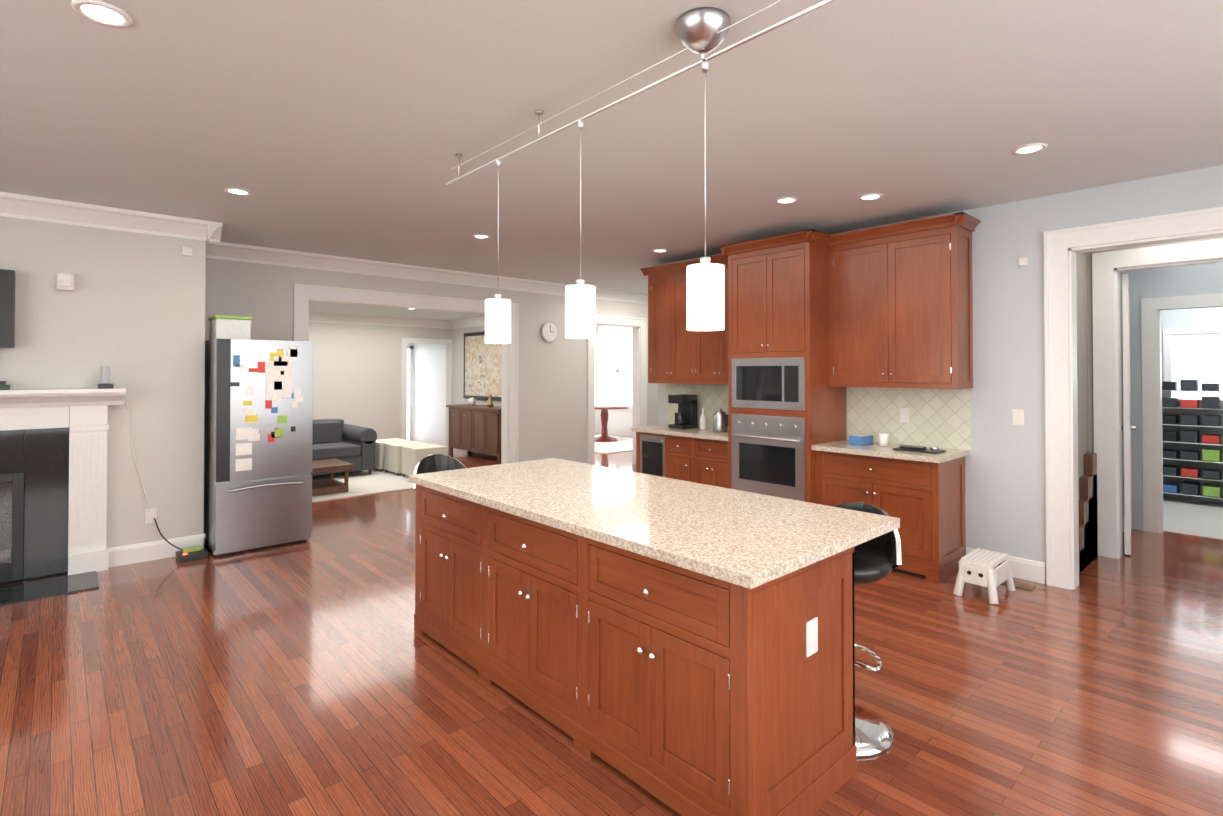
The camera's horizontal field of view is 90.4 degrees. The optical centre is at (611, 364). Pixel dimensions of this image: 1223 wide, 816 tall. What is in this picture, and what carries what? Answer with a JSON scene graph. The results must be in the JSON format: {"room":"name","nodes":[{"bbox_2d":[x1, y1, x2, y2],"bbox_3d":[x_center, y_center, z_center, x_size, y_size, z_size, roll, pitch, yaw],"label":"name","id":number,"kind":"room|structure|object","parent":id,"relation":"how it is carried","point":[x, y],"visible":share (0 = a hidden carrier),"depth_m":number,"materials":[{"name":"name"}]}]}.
{"room":"kitchen","nodes":[
{"label":"kitchen","id":0,"kind":"room"},
{"bbox_2d":[0,216,205,547],"bbox_3d":[-5.304,0.177,4.226,4.000,2.800,1.050,1,-1,-42],"label":"wall","id":1,"kind":"structure","parent":0,"point":[129,310],"depth_m":4.84,"materials":[{"name":"paint"}]},
{"bbox_2d":[0,269,14,347],"bbox_3d":[-4.802,-0.366,3.897,1.390,0.720,0.118,1,-1,-42],"label":"tv","id":2,"kind":"object","parent":1,"relation":"attached to","point":[7,308],"depth_m":4.30,"materials":[{"name":"black glass"}]},
{"bbox_2d":[56,273,73,290],"bbox_3d":[-4.095,-0.619,4.557,0.100,0.120,0.098,1,-1,-42],"label":"sensor","id":3,"kind":"object","parent":1,"relation":"attached to","point":[64,282],"visible":1,"depth_m":4.53,"materials":[{"name":"white plastic"}]},
{"bbox_2d":[0,192,223,243],"bbox_3d":[-4.820,-1.149,3.901,3.955,0.155,0.105,1,-1,-42],"label":"crown molding","id":4,"kind":"structure","parent":1,"relation":"attached to","point":[19,206],"depth_m":4.72,"materials":[{"name":"white wood"}]},
{"bbox_2d":[23,533,205,571],"bbox_3d":[-4.883,1.498,3.873,3.866,0.150,0.016,1,-1,-42],"label":"baseboard","id":5,"kind":"structure","parent":1,"relation":"attached to","point":[160,549],"depth_m":4.91,"materials":[{"name":"white wood"}]},
{"bbox_2d":[145,508,156,523],"bbox_3d":[-3.734,1.225,4.927,0.074,0.120,0.008,1,-1,-42],"label":"outlet","id":6,"kind":"object","parent":1,"relation":"attached to","point":[149,518],"visible":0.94,"depth_m":4.92,"materials":[{"name":"white plastic"}]},
{"bbox_2d":[114,387,151,514],"bbox_3d":[-3.791,0.693,4.817,0.247,1.044,0.101,1,-1,-42],"label":"cord","id":7,"kind":"object","parent":6,"relation":"attached to","point":[134,456],"visible":0.75,"depth_m":4.85,"materials":[{"name":"white plastic"}]},
{"bbox_2d":[153,518,181,549],"bbox_3d":[-3.580,1.390,4.963,0.248,0.293,0.143,1,-1,-42],"label":"cord","id":8,"kind":"object","parent":6,"relation":"attached to","point":[163,536],"visible":0.81,"depth_m":4.93,"materials":[{"name":"grey plastic"}]},
{"bbox_2d":[182,247,191,255],"bbox_3d":[-3.563,-0.948,5.097,0.070,0.070,0.023,1,-1,-42],"label":"detector","id":9,"kind":"object","parent":1,"relation":"attached to","point":[186,251],"visible":0.94,"depth_m":5.09,"materials":[{"name":"white plastic"}]},
{"bbox_2d":[206,244,223,257],"bbox_3d":[-3.700,-1.131,5.527,0.105,0.155,0.750,1,-1,-42],"label":"crown molding","id":10,"kind":"structure","parent":1,"relation":"attached to","point":[210,248],"depth_m":5.95,"materials":[{"name":"white paint"}]},
{"bbox_2d":[208,242,647,303],"bbox_3d":[-1.604,-1.102,8.049,6.600,0.155,0.105,1,-1,-42],"label":"crown molding","id":11,"kind":"structure","parent":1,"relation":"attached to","point":[231,251],"depth_m":7.16,"materials":[{"name":"white paint"}]},
{"bbox_2d":[309,322,452,446],"bbox_3d":[-5.219,0.250,10.663,5.500,2.800,0.150,1,-1,-42],"label":"wall","id":12,"kind":"structure","parent":0,"point":[357,374],"depth_m":11.17,"materials":[{"name":"paint"}]},
{"bbox_2d":[309,312,447,327],"bbox_3d":[-5.133,-0.824,10.581,5.200,0.155,0.105,1,-1,-42],"label":"crown molding","id":13,"kind":"structure","parent":12,"relation":"attached to","point":[313,317],"depth_m":11.27,"materials":[{"name":"white paint"}]},
{"bbox_2d":[309,301,484,320],"bbox_3d":[-3.787,-1.042,9.107,5.200,0.249,4.100,1,-1,-42],"label":"ceiling","id":14,"kind":"structure","parent":0,"point":[347,309],"depth_m":10.50,"materials":[{"name":"paint"}]},
{"bbox_2d":[413,344,445,445],"bbox_3d":[-3.886,0.377,13.096,0.150,2.600,1.650,1,-1,-42],"label":"wall","id":15,"kind":"structure","parent":0,"point":[429,393],"depth_m":12.98,"materials":[{"name":"white paint"}]},
{"bbox_2d":[407,346,412,440],"bbox_3d":[-4.744,0.629,13.256,0.840,2.100,0.048,1,-1,-42],"label":"bathroom door","id":16,"kind":"structure","parent":15,"relation":"in","point":[409,393],"depth_m":13.48,"materials":[{"name":"white wood"}]},
{"bbox_2d":[205,258,657,462],"bbox_3d":[-1.635,0.222,8.180,6.750,2.800,0.150,1,-1,-42],"label":"wall","id":17,"kind":"structure","parent":0,"point":[552,399],"depth_m":8.48,"materials":[{"name":"paint"}]},
{"bbox_2d":[293,283,518,463],"bbox_3d":[-2.399,0.380,7.481,2.834,2.467,0.214,1,-1,-42],"label":"door frame","id":18,"kind":"structure","parent":17,"relation":"attached to","point":[302,293],"depth_m":7.92,"materials":[{"name":"white wood"}]},
{"bbox_2d":[540,321,558,341],"bbox_3d":[-0.889,-0.472,8.742,0.300,0.300,0.034,1,-1,-42],"label":"wall clock","id":19,"kind":"object","parent":17,"relation":"attached to","point":[549,331],"visible":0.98,"depth_m":8.72,"materials":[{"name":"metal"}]},
{"bbox_2d":[587,314,646,464],"bbox_3d":[0.047,0.435,9.711,1.274,2.407,0.214,1,-1,-42],"label":"door frame","id":20,"kind":"structure","parent":17,"relation":"attached to","point":[639,325],"depth_m":9.98,"materials":[{"name":"white wood"}]},
{"bbox_2d":[449,326,500,405],"bbox_3d":[-1.804,0.252,10.881,0.160,2.800,4.070,1,-1,-42],"label":"wall","id":21,"kind":"structure","parent":0,"point":[458,334],"depth_m":12.13,"materials":[{"name":"paint"}]},
{"bbox_2d":[448,316,484,327],"bbox_3d":[-1.902,-0.821,10.817,0.105,0.155,3.870,1,-1,-42],"label":"crown molding","id":22,"kind":"structure","parent":21,"relation":"attached to","point":[477,321],"depth_m":11.79,"materials":[{"name":"white paint"}]},
{"bbox_2d":[463,331,501,400],"bbox_3d":[-2.243,0.016,11.228,0.040,1.280,1.930,1,-1,-42],"label":"painting","id":23,"kind":"object","parent":21,"relation":"attached to","point":[482,370],"visible":0.5,"depth_m":11.42},
{"bbox_2d":[0,433,1222,815],"bbox_3d":[-0.841,1.631,6.959,14.700,0.054,16.200,1,-1,-42],"label":"floor","id":24,"kind":"structure","parent":0,"point":[314,675],"depth_m":2.86,"materials":[{"name":"brown wood"}]},
{"bbox_2d":[0,571,98,605],"bbox_3d":[-4.439,1.567,3.856,1.800,0.012,0.460,1,-1,-42],"label":"hearth","id":25,"kind":"object","parent":24,"relation":"on","point":[33,590],"visible":1,"depth_m":4.27,"materials":[{"name":"black stone"}]},
{"bbox_2d":[0,388,125,585],"bbox_3d":[-4.701,0.876,4.151,2.120,1.400,0.572,1,-1,-42],"label":"fireplace","id":26,"kind":"object","parent":24,"relation":"on","point":[53,455],"visible":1,"depth_m":4.51,"materials":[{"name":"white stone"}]},
{"bbox_2d":[0,381,9,389],"bbox_3d":[-4.359,0.146,4.229,0.240,0.060,0.160,1,-1,-42],"label":"books","id":27,"kind":"object","parent":26,"relation":"on","point":[3,386],"visible":0.98,"depth_m":4.24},
{"bbox_2d":[98,366,113,388],"bbox_3d":[-3.882,0.096,4.664,0.090,0.170,0.100,1,-1,-42],"label":"phone","id":28,"kind":"object","parent":26,"relation":"on","point":[105,376],"visible":1,"depth_m":4.65,"materials":[{"name":"white plastic"}]},
{"bbox_2d":[176,545,207,561],"bbox_3d":[-3.452,1.548,4.999,0.200,0.074,0.180,1,-1,-42],"label":"power strip","id":29,"kind":"object","parent":24,"relation":"on","point":[192,553],"visible":1,"depth_m":4.96,"materials":[{"name":"black plastic"}]},
{"bbox_2d":[204,338,312,555],"bbox_3d":[-3.167,0.691,5.439,0.740,1.800,0.767,1,-1,-42],"label":"fridge","id":30,"kind":"object","parent":24,"relation":"on","point":[258,418],"visible":1,"depth_m":5.18,"materials":[{"name":"metal"}]},
{"bbox_2d":[208,315,252,339],"bbox_3d":[-3.355,-0.316,5.345,0.280,0.208,0.350,1,-1,-42],"label":"tub","id":31,"kind":"object","parent":30,"relation":"on","point":[228,327],"visible":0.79,"depth_m":5.22,"materials":[{"name":"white plastic"}]},
{"bbox_2d":[312,468,412,501],"bbox_3d":[-3.840,1.621,8.691,3.200,0.012,2.800,1,-1,-42],"label":"living room rug","id":32,"kind":"object","parent":24,"relation":"on","point":[363,482],"visible":0.21,"depth_m":8.24,"materials":[{"name":"beige carpet"}]},
{"bbox_2d":[311,458,353,495],"bbox_3d":[-3.819,1.429,7.630,0.900,0.347,0.700,1,-1,-42],"label":"coffee table","id":33,"kind":"object","parent":32,"relation":"on","point":[331,485],"visible":0.5,"depth_m":7.63,"materials":[{"name":"brown wood"}]},
{"bbox_2d":[311,418,376,475],"bbox_3d":[-4.414,1.225,8.768,1.703,0.780,1.020,1,-1,-42],"label":"sofa","id":34,"kind":"object","parent":32,"relation":"on","point":[337,438],"visible":0.38,"depth_m":8.90,"materials":[{"name":"grey fabric"}]},
{"bbox_2d":[375,438,408,471],"bbox_3d":[-3.490,1.405,9.526,0.480,0.437,0.480,1,-1,-42],"label":"ottoman","id":35,"kind":"object","parent":32,"relation":"on","point":[379,453],"visible":0.27,"depth_m":9.25,"materials":[{"name":"beige fabric"}]},
{"bbox_2d":[384,441,427,475],"bbox_3d":[-3.097,1.401,9.154,0.480,0.437,0.480,1,-1,-42],"label":"ottoman","id":36,"kind":"object","parent":32,"relation":"on","point":[392,456],"visible":0.54,"depth_m":8.96,"materials":[{"name":"beige fabric"}]},
{"bbox_2d":[402,444,446,475],"bbox_3d":[-2.704,1.397,8.782,0.480,0.437,0.480,1,-1,-42],"label":"ottoman","id":37,"kind":"object","parent":32,"relation":"on","point":[412,455],"visible":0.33,"depth_m":8.63,"materials":[{"name":"beige fabric"}]},
{"bbox_2d":[413,454,466,489],"bbox_3d":[-1.141,1.112,4.251,0.457,0.929,0.453,1,-1,-42],"label":"bar stool","id":38,"kind":"object","parent":24,"relation":"on","point":[433,463],"visible":0.15,"depth_m":4.41,"materials":[{"name":"black leather"}]},
{"bbox_2d":[446,404,500,462],"bbox_3d":[-2.326,1.203,10.956,0.510,0.900,1.860,1,-1,-42],"label":"sideboard","id":39,"kind":"object","parent":24,"relation":"on","point":[476,428],"visible":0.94,"depth_m":10.72,"materials":[{"name":"brown wood"}]},
{"bbox_2d":[468,398,475,404],"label":"decor","id":40,"kind":"object","parent":39,"relation":"on","point":[471,401],"depth_m":11.27,"materials":[{"name":"white ceramic"}]},
{"bbox_2d":[487,394,493,406],"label":"decor","id":41,"kind":"object","parent":39,"relation":"on","point":[490,404],"depth_m":10.75,"materials":[{"name":"gold metal"}]},
{"bbox_2d":[595,434,632,453],"bbox_3d":[-0.174,1.669,12.981,2.200,0.012,2.600,1,-1,-42],"label":"dining rug","id":42,"kind":"object","parent":24,"relation":"on","point":[622,444],"visible":0.29,"depth_m":12.47,"materials":[{"name":"white fabric"}]},
{"bbox_2d":[595,405,629,441],"bbox_3d":[-0.154,1.292,13.409,1.120,0.750,1.120,1,-1,-42],"label":"dining table","id":43,"kind":"object","parent":42,"relation":"on","point":[604,436],"visible":0.92,"depth_m":13.33,"materials":[{"name":"brown wood"}]},
{"bbox_2d":[411,482,856,815],"bbox_3d":[-0.126,1.126,2.951,0.731,0.875,2.356,1,-1,-42],"label":"kitchen island","id":44,"kind":"object","parent":24,"relation":"on","point":[646,632],"depth_m":2.23,"materials":[{"name":"brown wood"}]},
{"bbox_2d":[409,458,899,589],"bbox_3d":[0.002,0.669,3.077,1.072,0.040,2.410,1,-1,-42],"label":"island countertop","id":45,"kind":"structure","parent":44,"relation":"on","point":[742,536],"depth_m":2.60,"materials":[{"name":"beige stone"}]},
{"bbox_2d":[806,617,817,657],"bbox_3d":[0.702,0.954,2.127,0.074,0.120,0.008,1,-1,-42],"label":"outlet","id":46,"kind":"object","parent":44,"relation":"attached to","point":[811,636],"visible":1,"depth_m":2.12,"materials":[{"name":"white plastic"}]},
{"bbox_2d":[636,432,669,477],"bbox_3d":[0.640,1.168,6.704,0.558,0.874,0.480,1,-1,-42],"label":"base cabinet","id":47,"kind":"object","parent":24,"relation":"on","point":[652,452],"depth_m":6.51,"materials":[{"name":"brown wood"}]},
{"bbox_2d":[670,436,693,481],"bbox_3d":[0.902,1.165,6.416,0.558,0.874,0.400,1,-1,-42],"label":"base cabinet","id":48,"kind":"object","parent":24,"relation":"on","point":[681,447],"depth_m":6.21,"materials":[{"name":"brown wood"}]},
{"bbox_2d":[630,424,725,439],"bbox_3d":[0.885,0.722,6.395,0.618,0.070,1.334,1,-1,-42],"label":"countertop","id":49,"kind":"structure","parent":48,"relation":"on","point":[659,430],"depth_m":6.25,"materials":[{"name":"beige stone"}]},
{"bbox_2d":[668,394,697,428],"bbox_3d":[0.778,0.508,6.621,0.260,0.360,0.200,1,-1,-42],"label":"coffee maker","id":50,"kind":"object","parent":49,"relation":"on","point":[686,416],"visible":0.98,"depth_m":6.58,"materials":[{"name":"black plastic"}]},
{"bbox_2d":[700,409,705,429],"bbox_3d":[0.967,0.576,6.428,0.064,0.220,0.064,1,-1,-42],"label":"soap bottle","id":51,"kind":"object","parent":49,"relation":"on","point":[702,422],"visible":1,"depth_m":6.40,"materials":[{"name":"white plastic"}]},
{"bbox_2d":[713,409,727,431],"bbox_3d":[1.126,0.566,6.194,0.160,0.235,0.200,1,-1,-42],"label":"kettle","id":52,"kind":"object","parent":49,"relation":"on","point":[720,420],"visible":0.96,"depth_m":6.15,"materials":[{"name":"metal"}]},
{"bbox_2d":[694,440,725,487],"bbox_3d":[1.180,1.162,6.111,0.558,0.874,0.525,1,-1,-42],"label":"base cabinet","id":53,"kind":"object","parent":24,"relation":"on","point":[709,455],"depth_m":5.93,"materials":[{"name":"brown wood"}]},
{"bbox_2d":[726,229,846,502],"bbox_3d":[1.603,0.243,5.587,0.654,2.700,0.835,1,-1,-42],"label":"tall cabinet","id":54,"kind":"object","parent":24,"relation":"on","point":[817,323],"depth_m":5.30,"materials":[{"name":"brown wood"}]},
{"bbox_2d":[833,502,901,757],"bbox_3d":[0.995,1.094,2.631,0.453,0.929,0.457,1,-1,-42],"label":"bar stool","id":55,"kind":"object","parent":24,"relation":"on","point":[878,558],"visible":0.33,"depth_m":2.55,"materials":[{"name":"black leather"}]},
{"bbox_2d":[814,452,965,582],"bbox_3d":[2.244,1.148,4.940,0.564,0.874,0.970,1,-1,-42],"label":"base cabinet","id":56,"kind":"object","parent":24,"relation":"on","point":[928,500],"depth_m":4.60,"materials":[{"name":"brown wood"}]},
{"bbox_2d":[814,440,968,463],"bbox_3d":[2.234,0.690,4.916,0.618,0.040,1.000,1,-1,-42],"label":"countertop","id":57,"kind":"structure","parent":56,"relation":"on","point":[874,449],"depth_m":4.73,"materials":[{"name":"beige stone"}]},
{"bbox_2d":[849,434,872,445],"bbox_3d":[2.111,0.634,5.142,0.200,0.075,0.120,1,-1,-42],"label":"tissue box","id":58,"kind":"object","parent":57,"relation":"on","point":[860,439],"visible":1,"depth_m":5.09,"materials":[{"name":"cardboard"}]},
{"bbox_2d":[878,433,888,445],"bbox_3d":[2.247,0.620,5.023,0.082,0.100,0.084,1,-1,-42],"label":"cup","id":59,"kind":"object","parent":57,"relation":"on","point":[883,439],"visible":1,"depth_m":4.99,"materials":[{"name":"white ceramic"}]},
{"bbox_2d":[893,445,945,453],"bbox_3d":[2.389,0.649,4.719,0.200,0.035,0.320,1,-1,-42],"label":"tray","id":60,"kind":"object","parent":57,"relation":"on","point":[934,450],"visible":1,"depth_m":4.67,"materials":[{"name":"metal"}]},
{"bbox_2d":[953,548,1015,603],"bbox_3d":[2.585,1.454,4.212,0.435,0.257,0.275,1,-1,-42],"label":"step stool","id":61,"kind":"object","parent":24,"relation":"on","point":[978,566],"visible":1,"depth_m":4.12,"materials":[{"name":"white plastic"}]},
{"bbox_2d":[1002,581,1035,590],"bbox_3d":[2.886,1.576,4.370,0.120,0.006,0.250,1,-1,-42],"label":"floor vent","id":62,"kind":"object","parent":24,"relation":"in","point":[1024,586],"visible":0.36,"depth_m":4.32,"materials":[{"name":"brown metal"}]},
{"bbox_2d":[1078,452,1097,573],"bbox_3d":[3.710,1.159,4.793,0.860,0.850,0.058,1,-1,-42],"label":"staircase","id":63,"kind":"structure","parent":24,"relation":"on","point":[1088,528],"depth_m":4.86,"materials":[{"name":"brown wood"}]},
{"bbox_2d":[1162,379,1222,498],"bbox_3d":[7.016,0.879,6.824,0.341,1.445,2.421,1,-1,-42],"label":"storage rack","id":64,"kind":"object","parent":24,"relation":"on","point":[1209,455],"visible":0.42,"depth_m":7.00,"materials":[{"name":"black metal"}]},
{"bbox_2d":[0,0,1222,293],"bbox_3d":[-0.841,-1.217,6.991,14.700,0.050,16.200,1,-1,-42],"label":"ceiling","id":65,"kind":"structure","parent":0,"point":[346,128],"depth_m":3.03,"materials":[{"name":"paint"}]},
{"bbox_2d":[71,0,132,27],"bbox_3d":[-1.801,-1.242,2.151,0.168,0.008,0.168,0,-1,3],"label":"recessed light","id":66,"kind":"object","parent":65,"relation":"in","point":[103,12],"depth_m":2.15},
{"bbox_2d":[224,188,251,194],"bbox_3d":[-2.630,-1.218,4.278,0.168,0.008,0.168,0,-1,3],"label":"recessed light","id":67,"kind":"object","parent":65,"relation":"in","point":[237,191],"depth_m":4.27,"materials":[{"name":"white glass"}]},
{"bbox_2d":[472,234,490,238],"bbox_3d":[-1.219,-1.202,5.699,0.168,0.008,0.168,0,-1,3],"label":"recessed light","id":68,"kind":"object","parent":65,"relation":"in","point":[481,236],"depth_m":5.70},
{"bbox_2d":[446,0,834,343],"bbox_3d":[-0.135,-0.679,2.723,0.200,1.119,2.550,1,-1,-42],"label":"track","id":69,"kind":"object","parent":65,"relation":"hanging from","point":[702,30],"visible":1,"depth_m":2.20,"materials":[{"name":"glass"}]},
{"bbox_2d":[652,249,667,252],"bbox_3d":[0.510,-1.194,6.369,0.168,0.008,0.168,-1,-1,39],"label":"recessed light","id":70,"kind":"object","parent":65,"relation":"in","point":[655,250],"depth_m":6.36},
{"bbox_2d":[774,197,797,203],"bbox_3d":[1.295,-1.215,4.500,0.168,0.008,0.168,0,-1,3],"label":"recessed light","id":71,"kind":"object","parent":65,"relation":"in","point":[784,200],"depth_m":4.50,"materials":[{"name":"white glass"}]},
{"bbox_2d":[858,193,882,200],"bbox_3d":[1.878,-1.216,4.409,0.168,0.008,0.168,0,-1,3],"label":"recessed light","id":72,"kind":"object","parent":65,"relation":"in","point":[871,196],"depth_m":4.40,"materials":[{"name":"white glass"}]},
{"bbox_2d":[1012,143,1047,154],"bbox_3d":[2.379,-1.227,3.459,0.168,0.008,0.168,0,-1,3],"label":"recessed light","id":73,"kind":"object","parent":65,"relation":"in","point":[1034,147],"depth_m":3.45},
{"bbox_2d":[595,326,632,436],"bbox_3d":[0.977,0.284,13.775,0.150,2.800,4.900,1,-1,-42],"label":"wall","id":74,"kind":"structure","parent":0,"point":[620,422],"depth_m":14.58,"materials":[{"name":"paint"}]},
{"bbox_2d":[595,333,632,408],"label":"dining room window","id":75,"kind":"structure","parent":74,"relation":"in","point":[613,369],"depth_m":14.64,"materials":[{"name":"white glass"}]},
{"bbox_2d":[658,165,1222,583],"bbox_3d":[3.015,0.182,4.638,0.150,2.800,7.150,1,-1,-42],"label":"wall","id":76,"kind":"structure","parent":0,"point":[1005,485],"depth_m":4.52,"materials":[{"name":"paint"}]},
{"bbox_2d":[646,264,673,382],"bbox_3d":[0.672,-0.451,6.857,0.328,1.284,0.404,1,-1,-42],"label":"upper cabinet","id":77,"kind":"object","parent":76,"relation":"attached to","point":[660,277],"depth_m":6.75,"materials":[{"name":"brown wood"}]},
{"bbox_2d":[674,260,693,383],"bbox_3d":[0.868,-0.454,6.642,0.328,1.284,0.404,1,-1,-42],"label":"upper cabinet","id":78,"kind":"object","parent":76,"relation":"attached to","point":[683,338],"depth_m":6.53,"materials":[{"name":"brown wood"}]},
{"bbox_2d":[694,256,721,383],"bbox_3d":[1.110,-0.457,6.377,0.328,1.284,0.404,1,-1,-42],"label":"upper cabinet","id":79,"kind":"object","parent":76,"relation":"attached to","point":[707,344],"depth_m":6.26,"materials":[{"name":"brown wood"}]},
{"bbox_2d":[722,252,725,383],"bbox_3d":[1.306,-0.459,6.162,0.328,1.284,0.403,1,-1,-42],"label":"upper cabinet","id":80,"kind":"object","parent":76,"relation":"attached to","point":[723,253],"depth_m":6.11,"materials":[{"name":"brown wood"}]},
{"bbox_2d":[666,383,970,449],"bbox_3d":[1.723,0.434,5.941,0.001,0.495,3.220,1,-1,-42],"label":"backsplash","id":81,"kind":"structure","parent":76,"relation":"attached to","point":[940,418],"depth_m":5.16,"materials":[{"name":"beige tile"}]},
{"bbox_2d":[830,212,973,387],"bbox_3d":[2.352,-0.472,5.015,0.328,1.284,1.030,1,-1,-42],"label":"upper cabinet","id":82,"kind":"object","parent":76,"relation":"attached to","point":[901,295],"depth_m":4.82,"materials":[{"name":"brown wood"}]},
{"bbox_2d":[900,408,908,422],"bbox_3d":[2.467,0.427,5.117,0.008,0.120,0.074,1,-1,-42],"label":"outlet","id":83,"kind":"object","parent":76,"relation":"attached to","point":[904,415],"visible":1,"depth_m":5.11,"materials":[{"name":"white plastic"}]},
{"bbox_2d":[966,548,1045,583],"bbox_3d":[2.952,1.506,4.569,0.016,0.150,0.515,1,-1,-42],"label":"baseboard","id":84,"kind":"structure","parent":76,"relation":"attached to","point":[1027,569],"depth_m":4.46,"materials":[{"name":"white wood"}]},
{"bbox_2d":[1012,409,1023,425],"bbox_3d":[3.020,0.391,4.512,0.008,0.120,0.074,1,-1,-42],"label":"light switch","id":85,"kind":"object","parent":76,"relation":"attached to","point":[1017,416],"visible":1,"depth_m":4.51,"materials":[{"name":"white plastic"}]},
{"bbox_2d":[1018,257,1027,265],"bbox_3d":[3.042,-0.760,4.491,0.022,0.060,0.060,1,-1,-42],"label":"sensor","id":86,"kind":"object","parent":76,"relation":"attached to","point":[1022,261],"visible":1,"depth_m":4.48,"materials":[{"name":"white plastic"}]},
{"bbox_2d":[1044,206,1222,589],"bbox_3d":[3.698,0.305,3.887,0.214,2.537,1.494,1,-1,-42],"label":"door frame","id":87,"kind":"structure","parent":76,"relation":"attached to","point":[1063,248],"depth_m":4.54,"materials":[{"name":"white wood"}]},
{"bbox_2d":[1076,252,1091,498],"bbox_3d":[3.605,0.184,4.838,0.990,2.800,0.170,1,-1,-42],"label":"wall","id":88,"kind":"structure","parent":0,"point":[1083,260],"depth_m":5.04,"materials":[{"name":"paint"}]},
{"bbox_2d":[1092,237,1222,529],"bbox_3d":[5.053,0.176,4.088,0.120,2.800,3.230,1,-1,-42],"label":"wall","id":89,"kind":"structure","parent":0,"point":[1201,279],"depth_m":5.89,"materials":[{"name":"paint"}]},
{"bbox_2d":[1122,514,1123,532],"bbox_3d":[4.592,1.517,5.543,1.180,0.150,0.016,1,-1,-42],"label":"baseboard","id":90,"kind":"structure","parent":89,"relation":"attached to","point":[1123,514],"depth_m":5.80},
{"bbox_2d":[1121,274,1135,554],"bbox_3d":[4.578,0.416,5.425,0.947,2.330,0.188,1,-1,-42],"label":"hall door","id":91,"kind":"structure","parent":89,"relation":"in","point":[1126,428],"depth_m":5.05,"materials":[{"name":"wood"}]},
{"bbox_2d":[1163,327,1222,405],"bbox_3d":[7.360,0.016,6.775,0.049,0.920,1.790,1,-1,-42],"label":"window","id":92,"kind":"structure","parent":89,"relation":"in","point":[1192,353],"depth_m":7.24,"materials":[{"name":"glass"}]}
]}

